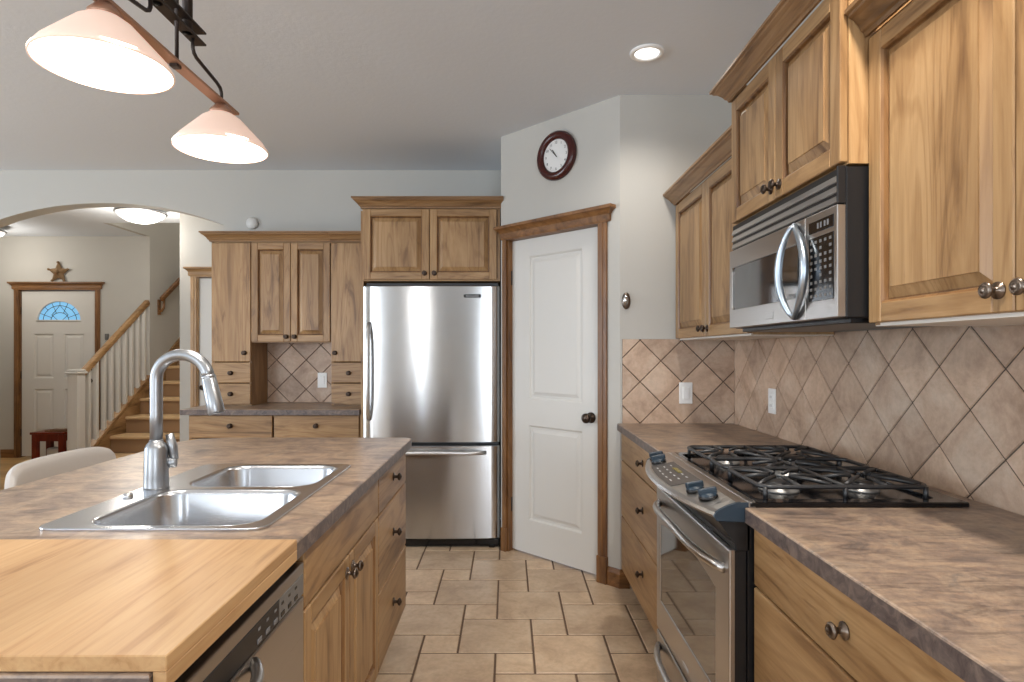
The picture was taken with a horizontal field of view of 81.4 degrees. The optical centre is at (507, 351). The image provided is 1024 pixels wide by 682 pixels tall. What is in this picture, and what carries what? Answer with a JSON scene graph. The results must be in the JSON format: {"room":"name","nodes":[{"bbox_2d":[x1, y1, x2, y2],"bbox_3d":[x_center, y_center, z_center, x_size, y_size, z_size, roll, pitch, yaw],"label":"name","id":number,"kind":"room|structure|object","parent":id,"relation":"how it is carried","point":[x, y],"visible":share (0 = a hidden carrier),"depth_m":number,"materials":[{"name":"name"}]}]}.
{"room":"kitchen","nodes":[
{"label":"kitchen","id":0,"kind":"room"},
{"bbox_2d":[0,236,155,448],"bbox_3d":[-5.470,-0.055,7.268,2.260,2.680,0.120,0,0,0],"label":"wall","id":1,"kind":"structure","parent":0,"point":[126,265],"depth_m":7.21,"materials":[{"name":"grey paint"}]},
{"bbox_2d":[0,449,13,457],"bbox_3d":[-5.500,1.235,7.201,2.200,0.100,0.014,0,0,0],"label":"baseboard","id":2,"kind":"structure","parent":1,"relation":"attached to","point":[4,453],"depth_m":7.20,"materials":[{"name":"brown wood"}]},
{"bbox_2d":[7,282,104,457],"bbox_3d":[-5.457,0.223,7.228,1.147,2.125,0.140,0,0,0],"label":"trim","id":3,"kind":"structure","parent":1,"relation":"attached to","point":[18,287],"depth_m":7.20,"materials":[{"name":"brown wood"}]},
{"bbox_2d":[47,261,68,281],"bbox_3d":[-5.430,-0.967,7.159,0.265,0.252,0.076,0,0,0],"label":"star ornament","id":4,"kind":"object","parent":3,"relation":"on","point":[58,272],"visible":1,"depth_m":7.17,"materials":[{"name":"brown wood"}]},
{"bbox_2d":[20,291,94,455],"bbox_3d":[-5.464,0.268,7.218,0.908,2.005,0.096,0,0,0],"label":"door","id":5,"kind":"structure","parent":1,"relation":"in","point":[58,327],"depth_m":7.23,"materials":[{"name":"white paint"}]},
{"bbox_2d":[104,223,179,359],"bbox_3d":[-4.400,-1.015,7.875,0.120,4.600,2.850,0,0,0],"label":"wall","id":6,"kind":"structure","parent":0,"point":[167,235],"depth_m":7.54,"materials":[{"name":"grey paint"}]},
{"bbox_2d":[157,277,179,314],"bbox_3d":[-4.294,-1.106,8.115,0.092,1.302,1.592,0,0,0],"label":"wall handrail","id":7,"kind":"object","parent":6,"relation":"attached to","point":[176,283],"visible":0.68,"depth_m":7.41,"materials":[{"name":"brown wood"}]},
{"bbox_2d":[180,213,222,441],"bbox_3d":[-2.550,-0.055,5.860,1.300,2.680,0.120,0,0,0],"label":"wall","id":8,"kind":"structure","parent":0,"point":[195,248],"depth_m":5.80,"materials":[{"name":"grey paint"}]},
{"bbox_2d":[183,267,211,407],"bbox_3d":[-2.640,0.233,5.820,1.002,2.105,0.140,0,0,0],"label":"trim","id":9,"kind":"structure","parent":8,"relation":"attached to","point":[195,273],"depth_m":5.79,"materials":[{"name":"brown wood"}]},
{"bbox_2d":[199,278,211,405],"bbox_3d":[-2.640,0.279,5.806,0.756,1.988,0.104,0,0,0],"label":"door","id":10,"kind":"structure","parent":8,"relation":"in","point":[205,284],"depth_m":5.82,"materials":[{"name":"white paint"}]},
{"bbox_2d":[0,170,500,517],"bbox_3d":[-3.623,-0.055,4.645,7.155,2.680,0.130,0,0,0],"label":"wall","id":11,"kind":"structure","parent":0,"point":[280,200],"depth_m":4.58,"materials":[{"name":"grey paint"}]},
{"bbox_2d":[246,217,258,228],"bbox_3d":[-1.965,-0.985,4.566,0.090,0.090,0.028,0,0,0],"label":"smoke detector","id":12,"kind":"object","parent":11,"relation":"attached to","point":[252,223],"visible":1,"depth_m":4.55,"materials":[{"name":"white paint"}]},
{"bbox_2d":[247,231,330,342],"bbox_3d":[-1.563,-0.461,4.397,0.572,0.791,0.350,0,0,0],"label":"upper cabinet","id":13,"kind":"object","parent":11,"relation":"attached to","point":[291,270],"visible":0.98,"depth_m":4.28,"materials":[{"name":"brown wood"}]},
{"bbox_2d":[268,343,330,401],"bbox_3d":[-1.563,0.162,4.575,0.570,0.457,0.010,0,0,0],"label":"tiled wall","id":14,"kind":"structure","parent":11,"relation":"attached to","point":[293,368],"depth_m":4.57,"materials":[{"name":"brown tile"}]},
{"bbox_2d":[318,373,326,387],"bbox_3d":[-1.425,0.220,4.564,0.072,0.116,0.012,0,0,0],"label":"power outlet","id":15,"kind":"object","parent":14,"relation":"attached to","point":[322,377],"visible":1,"depth_m":4.56,"materials":[{"name":"white plastic"}]},
{"bbox_2d":[351,196,502,290],"bbox_3d":[-0.521,-0.733,4.205,0.983,0.539,0.741,0,0,0],"label":"upper cabinet","id":16,"kind":"object","parent":11,"relation":"attached to","point":[407,239],"visible":0.98,"depth_m":3.89,"materials":[{"name":"brown wood"}]},
{"bbox_2d":[0,456,657,681],"bbox_3d":[-2.981,1.315,3.200,8.438,0.060,12.400,0,0,0],"label":"floor","id":17,"kind":"structure","parent":0,"point":[470,613],"depth_m":2.81,"materials":[{"name":"brown tile"}]},
{"bbox_2d":[30,429,66,458],"bbox_3d":[-5.120,1.091,6.740,0.380,0.387,0.280,0,0,0],"label":"side table","id":18,"kind":"object","parent":17,"relation":"on","point":[37,436],"visible":0.41,"depth_m":6.61,"materials":[{"name":"brown wood"}]},
{"bbox_2d":[45,428,66,431],"bbox_3d":[-5.075,0.886,6.730,0.230,0.022,0.140,0,0,0],"label":"book","id":19,"kind":"object","parent":18,"relation":"on","point":[55,429],"visible":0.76,"depth_m":6.67,"materials":[{"name":"brown paper"}]},
{"bbox_2d":[47,447,66,454],"bbox_3d":[-5.110,1.149,6.740,0.160,0.129,0.120,0,0,0],"label":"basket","id":20,"kind":"object","parent":18,"relation":"on","point":[52,450],"visible":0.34,"depth_m":6.68,"materials":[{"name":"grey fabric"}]},
{"bbox_2d":[4,447,115,488],"bbox_3d":[-2.020,0.851,2.420,0.500,0.867,0.568,0,0,0],"label":"upholstered chair","id":21,"kind":"object","parent":17,"relation":"on","point":[43,467],"visible":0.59,"depth_m":2.40,"materials":[{"name":"grey fabric"}]},
{"bbox_2d":[96,337,179,458],"bbox_3d":[-3.788,0.075,7.630,1.165,2.420,3.140,0,0,0],"label":"staircase","id":22,"kind":"structure","parent":17,"relation":"on","point":[130,434],"depth_m":6.73,"materials":[{"name":"brown wood"}]},
{"bbox_2d":[65,300,149,450],"bbox_3d":[-4.352,0.333,6.568,0.140,1.904,1.276,0,0,0],"label":"stair railing","id":23,"kind":"object","parent":22,"relation":"attached to","point":[78,380],"visible":0.8,"depth_m":6.41,"materials":[{"name":"white paint"}]},
{"bbox_2d":[175,562,302,681],"bbox_3d":[-0.727,0.863,1.044,0.623,0.845,0.571,0,0,0],"label":"dishwasher","id":24,"kind":"object","parent":17,"relation":"on","point":[265,643],"visible":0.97,"depth_m":1.12,"materials":[{"name":"silver metal"}]},
{"bbox_2d":[189,415,360,439],"bbox_3d":[-1.584,0.857,4.280,1.168,0.857,0.579,0,0,0],"label":"base cabinet","id":25,"kind":"object","parent":17,"relation":"on","point":[200,426],"visible":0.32,"depth_m":4.03,"materials":[{"name":"brown wood"}]},
{"bbox_2d":[180,402,360,414],"bbox_3d":[-1.603,0.409,4.289,1.205,0.038,0.578,0,0,0],"label":"countertop","id":26,"kind":"structure","parent":25,"relation":"on","point":[268,408],"depth_m":4.00,"materials":[{"name":"stone"}]},
{"bbox_2d":[199,231,266,404],"bbox_3d":[-2.023,-0.233,4.399,0.346,1.246,0.354,0,0,0],"label":"cabinet","id":27,"kind":"object","parent":26,"relation":"on","point":[239,365],"visible":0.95,"depth_m":4.28,"materials":[{"name":"brown wood"}]},
{"bbox_2d":[328,231,360,404],"bbox_3d":[-1.138,-0.233,4.399,0.276,1.246,0.354,0,0,0],"label":"cabinet","id":28,"kind":"object","parent":26,"relation":"on","point":[345,245],"visible":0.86,"depth_m":4.28,"materials":[{"name":"brown wood"}]},
{"bbox_2d":[296,481,377,681],"bbox_3d":[-0.751,0.858,1.720,0.654,0.855,0.767,0,0,0],"label":"base cabinet","id":29,"kind":"object","parent":17,"relation":"on","point":[340,594],"visible":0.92,"depth_m":1.67,"materials":[{"name":"brown wood"}]},
{"bbox_2d":[361,211,366,437],"bbox_3d":[-0.985,0.168,4.298,0.020,2.235,0.557,0,0,0],"label":"end panel","id":30,"kind":"object","parent":17,"relation":"on","point":[363,283],"visible":0.16,"depth_m":4.02,"materials":[{"name":"brown wood"}]},
{"bbox_2d":[377,453,405,671],"bbox_3d":[-0.751,0.858,2.389,0.654,0.855,0.566,0,0,0],"label":"base cabinet","id":31,"kind":"object","parent":17,"relation":"on","point":[391,516],"visible":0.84,"depth_m":2.34,"materials":[{"name":"brown wood"}]},
{"bbox_2d":[0,438,411,681],"bbox_3d":[-0.931,0.409,1.709,0.998,0.038,1.984,0,0,0],"label":"countertop","id":32,"kind":"structure","parent":31,"relation":"on","point":[24,508],"depth_m":1.68,"materials":[{"name":"stone"}]},
{"bbox_2d":[0,539,296,681],"bbox_3d":[-0.837,0.390,0.946,0.846,0.042,0.448,0,0,0],"label":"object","id":33,"kind":"structure","parent":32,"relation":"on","point":[156,606],"depth_m":0.90,"materials":[{"name":"brown wood"}]},
{"bbox_2d":[143,349,224,489],"bbox_3d":[-0.905,0.189,1.673,0.242,0.391,0.072,0,0,7],"label":"faucet","id":34,"kind":"object","parent":32,"relation":"on","point":[159,456],"visible":1,"depth_m":1.66,"materials":[{"name":"silver metal"}]},
{"bbox_2d":[39,464,350,530],"bbox_3d":[-0.782,0.474,1.663,0.505,0.180,0.745,0,0,0],"label":"sink","id":35,"kind":"object","parent":32,"relation":"in","point":[209,497],"visible":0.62,"depth_m":1.65,"materials":[{"name":"metal"}]},
{"bbox_2d":[122,492,133,497],"bbox_3d":[-1.003,0.379,1.570,0.026,0.011,0.026,0,0,0],"label":"cover","id":36,"kind":"object","parent":35,"relation":"on","point":[129,494],"visible":1,"depth_m":1.56,"materials":[{"name":"silver metal"}]},
{"bbox_2d":[364,283,499,547],"bbox_3d":[-0.502,0.416,4.191,0.892,1.738,0.738,0,0,0],"label":"refrigerator","id":37,"kind":"object","parent":17,"relation":"on","point":[432,350],"visible":0.88,"depth_m":3.89,"materials":[{"name":"silver metal"}]},
{"bbox_2d":[621,433,658,634],"bbox_3d":[0.901,0.857,2.729,0.644,0.857,0.989,0,0,0],"label":"base cabinet","id":38,"kind":"object","parent":17,"relation":"on","point":[638,492],"visible":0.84,"depth_m":2.77,"materials":[{"name":"brown wood"}]},
{"bbox_2d":[645,445,968,681],"bbox_3d":[0.808,0.811,1.861,0.700,0.947,0.744,0,0,0],"label":"range","id":39,"kind":"object","parent":17,"relation":"on","point":[705,543],"visible":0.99,"depth_m":1.69,"materials":[{"name":"silver metal"}]},
{"bbox_2d":[669,452,968,507],"bbox_3d":[0.879,0.389,1.861,0.558,0.026,0.744,0,0,0],"label":"cooktop","id":40,"kind":"object","parent":39,"relation":"in","point":[749,495],"depth_m":1.61,"materials":[{"name":"black metal"}]},
{"bbox_2d":[754,529,964,681],"bbox_3d":[0.901,0.857,1.083,0.644,0.857,0.810,0,0,0],"label":"base cabinet","id":41,"kind":"object","parent":17,"relation":"on","point":[806,629],"visible":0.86,"depth_m":1.19,"materials":[{"name":"brown wood"}]},
{"bbox_3d":[0.901,0.856,0.226,0.644,0.857,0.900,0,0,0],"label":"base cabinet","id":42,"kind":"object","parent":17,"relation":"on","visible":0},
{"bbox_2d":[617,423,1023,681],"bbox_3d":[0.909,0.409,1.442,0.633,0.038,3.584,0,0,0],"label":"countertop","id":43,"kind":"structure","parent":42,"relation":"on","point":[949,581],"depth_m":1.12,"materials":[{"name":"stone"}]},
{"bbox_2d":[0,0,779,235],"bbox_3d":[-2.921,-1.455,3.200,8.558,0.120,12.400,0,0,0],"label":"ceiling","id":44,"kind":"structure","parent":0,"point":[321,84],"depth_m":3.01,"materials":[{"name":"white paint"}]},
{"bbox_2d":[0,229,6,236],"bbox_3d":[-5.800,-1.314,6.550,0.439,0.162,0.439,0,0,0],"label":"flush ceiling light","id":45,"kind":"object","parent":44,"relation":"attached to","point":[2,232],"visible":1,"depth_m":6.61,"materials":[{"name":"white glass"}]},
{"bbox_2d":[113,207,167,223],"bbox_3d":[-3.530,-1.314,5.720,0.449,0.162,0.449,0,0,0],"label":"flush ceiling light","id":46,"kind":"object","parent":44,"relation":"attached to","point":[136,215],"visible":0.8,"depth_m":5.61,"materials":[{"name":"white glass"}]},
{"bbox_2d":[26,0,268,163],"bbox_3d":[-0.937,-1.027,1.664,0.286,0.736,0.848,0,0,0],"label":"pendant light","id":47,"kind":"object","parent":44,"relation":"hanging from","point":[101,46],"visible":1,"depth_m":1.49,"materials":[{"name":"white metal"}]},
{"bbox_2d":[630,44,663,61],"bbox_3d":[0.647,-1.389,2.772,0.158,0.011,0.158,0,0,0],"label":"recessed light","id":48,"kind":"object","parent":44,"relation":"in","point":[645,52],"visible":1,"depth_m":2.76,"materials":[{"name":"white plastic"}]},
{"bbox_2d":[501,95,619,568],"bbox_3d":[0.320,-0.055,3.592,0.911,2.680,0.110,0,0,44],"label":"wall","id":49,"kind":"structure","parent":0,"point":[593,180],"depth_m":3.38,"materials":[{"name":"grey paint"}]},
{"bbox_2d":[511,227,597,573],"bbox_3d":[0.265,0.281,3.603,0.710,1.984,0.107,0,0,44],"label":"door","id":50,"kind":"structure","parent":49,"relation":"in","point":[555,276],"depth_m":3.60,"materials":[{"name":"white paint"}]},
{"bbox_2d":[494,203,615,584],"bbox_3d":[0.280,0.241,3.583,0.903,2.088,0.140,0,0,44],"label":"trim","id":51,"kind":"structure","parent":49,"relation":"attached to","point":[599,216],"depth_m":3.52,"materials":[{"name":"brown wood"}]},
{"bbox_2d":[537,130,576,180],"bbox_3d":[0.282,-1.162,3.527,0.292,0.292,0.036,0,0,44],"label":"wall clock","id":52,"kind":"object","parent":49,"relation":"attached to","point":[556,156],"visible":1,"depth_m":3.52,"materials":[{"name":"red wood"}]},
{"bbox_2d":[607,566,629,588],"bbox_3d":[0.600,1.235,3.245,0.128,0.100,0.038,0,0,27],"label":"baseboard","id":53,"kind":"structure","parent":49,"relation":"attached to","point":[616,578],"depth_m":3.23,"materials":[{"name":"brown wood"}]},
{"bbox_2d":[620,95,731,587],"bbox_3d":[0.984,-0.055,3.296,0.749,2.680,0.120,0,0,0],"label":"wall","id":54,"kind":"structure","parent":0,"point":[662,136],"depth_m":3.24,"materials":[{"name":"grey paint"}]},
{"bbox_2d":[622,292,630,308],"bbox_3d":[0.642,-0.275,3.223,0.048,0.092,0.027,0,0,0],"label":"wall ornament","id":55,"kind":"object","parent":54,"relation":"attached to","point":[626,300],"visible":1,"depth_m":3.22,"materials":[{"name":"grey metal"}]},
{"bbox_2d":[622,339,733,422],"bbox_3d":[0.924,0.176,3.231,0.607,0.487,0.010,0,0,0],"label":"tiled wall","id":56,"kind":"structure","parent":54,"relation":"attached to","point":[653,370],"depth_m":3.23,"materials":[{"name":"brown tile"}]},
{"bbox_2d":[679,382,691,403],"bbox_3d":[0.963,0.225,3.220,0.072,0.116,0.012,0,0,0],"label":"light switch","id":57,"kind":"object","parent":56,"relation":"attached to","point":[685,388],"visible":1,"depth_m":3.22,"materials":[{"name":"white plastic"}]},
{"bbox_2d":[746,0,929,331],"bbox_3d":[1.298,-0.055,0.118,0.120,2.680,6.236,0,0,0],"label":"wall","id":58,"kind":"structure","parent":0,"point":[817,6],"depth_m":2.54,"materials":[{"name":"grey paint"}]},
{"bbox_2d":[663,125,833,339],"bbox_3d":[1.032,-0.458,2.745,0.381,0.793,1.025,0,0,0],"label":"upper cabinet","id":59,"kind":"object","parent":58,"relation":"attached to","point":[704,226],"visible":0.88,"depth_m":2.68,"materials":[{"name":"brown wood"}]},
{"bbox_2d":[709,0,911,224],"bbox_3d":[0.999,-0.735,1.861,0.449,0.525,0.859,0,0,0],"label":"upper cabinet","id":60,"kind":"object","parent":58,"relation":"attached to","point":[804,115],"visible":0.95,"depth_m":1.72,"materials":[{"name":"brown wood"}]},
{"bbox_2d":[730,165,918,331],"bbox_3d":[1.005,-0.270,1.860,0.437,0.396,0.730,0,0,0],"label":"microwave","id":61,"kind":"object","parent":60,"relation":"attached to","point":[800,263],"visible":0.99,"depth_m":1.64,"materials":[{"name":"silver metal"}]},
{"bbox_2d":[734,325,1023,515],"bbox_3d":[1.233,0.173,1.318,0.010,0.493,3.836,0,0,0],"label":"tiled wall","id":62,"kind":"structure","parent":58,"relation":"attached to","point":[939,407],"depth_m":1.83,"materials":[{"name":"brown tile"}]},
{"bbox_2d":[768,388,775,413],"bbox_3d":[1.223,0.230,2.760,0.010,0.116,0.072,0,0,0],"label":"power outlet","id":63,"kind":"object","parent":62,"relation":"attached to","point":[771,392],"visible":1,"depth_m":2.75,"materials":[{"name":"white plastic"}]},
{"bbox_2d":[769,393,772,408],"bbox_3d":[1.221,0.230,2.760,0.005,0.070,0.034,0,0,0],"label":"socket","id":64,"kind":"object","parent":63,"relation":"attached to","point":[770,394],"depth_m":2.76,"materials":[{"name":"white plastic"}]},
{"bbox_2d":[844,0,1023,325],"bbox_3d":[1.032,-0.459,1.028,0.381,0.791,0.923,0,0,0],"label":"upper cabinet","id":65,"kind":"object","parent":58,"relation":"attached to","point":[946,77],"visible":1,"depth_m":1.23,"materials":[{"name":"brown wood"}]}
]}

